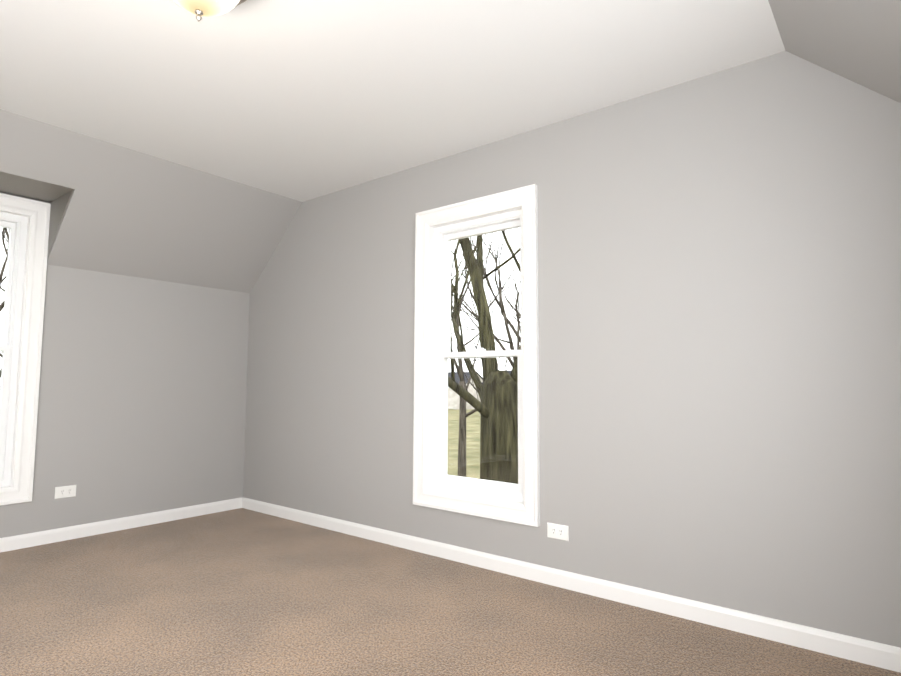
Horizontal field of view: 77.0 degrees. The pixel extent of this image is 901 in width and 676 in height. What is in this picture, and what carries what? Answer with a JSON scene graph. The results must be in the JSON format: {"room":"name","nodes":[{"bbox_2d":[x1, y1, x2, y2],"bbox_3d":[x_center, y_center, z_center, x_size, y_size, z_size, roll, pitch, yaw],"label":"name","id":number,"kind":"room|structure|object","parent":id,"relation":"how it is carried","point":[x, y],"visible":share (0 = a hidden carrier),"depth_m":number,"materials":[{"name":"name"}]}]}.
{"room":"empty attic bedroom","nodes":[
{"label":"empty attic bedroom","id":0,"kind":"room"},
{"bbox_2d":[0,171,73,257],"bbox_3d":[-2.694,-0.703,3.152,0.588,0.614,1.097,-3,-6,38],"label":"wall","id":1,"kind":"structure","parent":0,"point":[56,197],"depth_m":3.39,"materials":[{"name":"grey paint"}]},
{"bbox_2d":[0,192,249,537],"bbox_3d":[-2.819,-0.027,3.289,0.160,2.780,3.870,-3,-6,38],"label":"wall","id":2,"kind":"structure","parent":0,"point":[142,396],"depth_m":3.92,"materials":[{"name":"grey paint"}]},
{"bbox_2d":[0,193,50,504],"bbox_3d":[-2.860,0.047,3.220,0.194,1.835,0.849,-3,-6,38],"label":"window","id":3,"kind":"structure","parent":2,"relation":"in","point":[25,221],"depth_m":3.45,"materials":[{"name":"white paint"}]},
{"bbox_2d":[54,485,75,498],"bbox_3d":[-2.427,0.971,3.575,0.008,0.072,0.116,-3,-6,38],"label":"electrical outlet","id":4,"kind":"object","parent":2,"relation":"attached to","point":[65,491],"visible":1,"depth_m":3.57,"materials":[{"name":"white plastic"}]},
{"bbox_2d":[0,497,241,552],"bbox_3d":[-2.761,1.194,3.131,0.013,0.080,3.537,-3,-6,38],"label":"baseboard","id":5,"kind":"structure","parent":2,"relation":"attached to","point":[16,542],"depth_m":3.77,"materials":[{"name":"white paint"}]},
{"bbox_2d":[0,109,301,292],"bbox_3d":[-2.559,-0.856,3.153,0.892,1.098,3.870,-3,-6,38],"label":"ceiling","id":6,"kind":"structure","parent":0,"point":[131,212],"depth_m":3.70,"materials":[{"name":"grey paint"}]},
{"bbox_2d":[0,0,784,201],"bbox_3d":[-0.975,-1.292,1.931,3.186,0.140,3.870,-3,-6,38],"label":"ceiling","id":7,"kind":"structure","parent":0,"point":[302,100],"depth_m":2.49,"materials":[{"name":"white paint"}]},
{"bbox_2d":[174,0,246,21],"bbox_3d":[-0.819,-1.127,1.850,0.344,0.201,0.344,-3,-6,38],"label":"flush-mount light","id":8,"kind":"object","parent":7,"relation":"hanging from","point":[204,8],"visible":1,"depth_m":1.84,"materials":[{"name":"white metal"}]},
{"bbox_2d":[0,508,900,675],"bbox_3d":[-0.987,1.190,1.730,4.850,0.120,3.870,-3,-6,38],"label":"floor","id":9,"kind":"structure","parent":0,"point":[241,592],"depth_m":2.39,"materials":[{"name":"brown carpet"}]},
{"bbox_2d":[243,51,900,647],"bbox_3d":[0.171,-0.013,3.287,4.850,2.780,0.160,-3,-6,38],"label":"wall","id":10,"kind":"structure","parent":0,"point":[719,339],"depth_m":2.53,"materials":[{"name":"grey paint"}]},
{"bbox_2d":[413,184,539,526],"bbox_3d":[0.171,0.095,3.268,0.849,1.776,0.194,-3,-6,38],"label":"window","id":11,"kind":"structure","parent":10,"relation":"in","point":[437,232],"depth_m":3.29,"materials":[{"name":"white paint"}]},
{"bbox_2d":[547,522,568,540],"bbox_3d":[0.531,0.961,2.810,0.116,0.072,0.008,-3,-6,38],"label":"electrical outlet","id":12,"kind":"object","parent":10,"relation":"attached to","point":[557,531],"visible":1,"depth_m":2.81,"materials":[{"name":"white plastic"}]},
{"bbox_2d":[242,497,900,672],"bbox_3d":[0.111,1.207,3.120,4.530,0.080,0.013,-3,-6,38],"label":"baseboard","id":13,"kind":"structure","parent":10,"relation":"attached to","point":[877,654],"depth_m":2.55,"materials":[{"name":"white paint"}]},
{"bbox_2d":[768,0,900,102],"bbox_3d":[0.606,-1.043,0.653,0.892,1.098,3.870,-3,-6,38],"label":"ceiling","id":14,"kind":"structure","parent":0,"point":[858,42],"depth_m":1.93,"materials":[{"name":"grey paint"}]},
{"label":"outside","id":15,"kind":"structure","parent":0,"visible":0},
{"bbox_2d":[447,409,480,478],"bbox_3d":[17.764,6.015,20.696,130.000,0.300,130.000,-3,-6,38],"label":"ground","id":16,"kind":"structure","parent":15,"point":[473,433],"depth_m":39.07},
{"bbox_2d":[0,228,520,483],"bbox_3d":[-7.414,-3.102,31.870,54.315,19.453,41.485,-3,-6,38],"label":"trees","id":17,"kind":"object","parent":16,"relation":"on","point":[507,400],"depth_m":8.40,"materials":[{"name":"brown plant"}]},
{"bbox_2d":[448,372,482,408],"bbox_3d":[-0.119,8.865,96.751,11.600,6.118,7.660,-3,-6,38],"label":"house","id":18,"kind":"structure","parent":16,"relation":"on","point":[456,401],"depth_m":92.16,"materials":[{"name":"white"}]}
]}

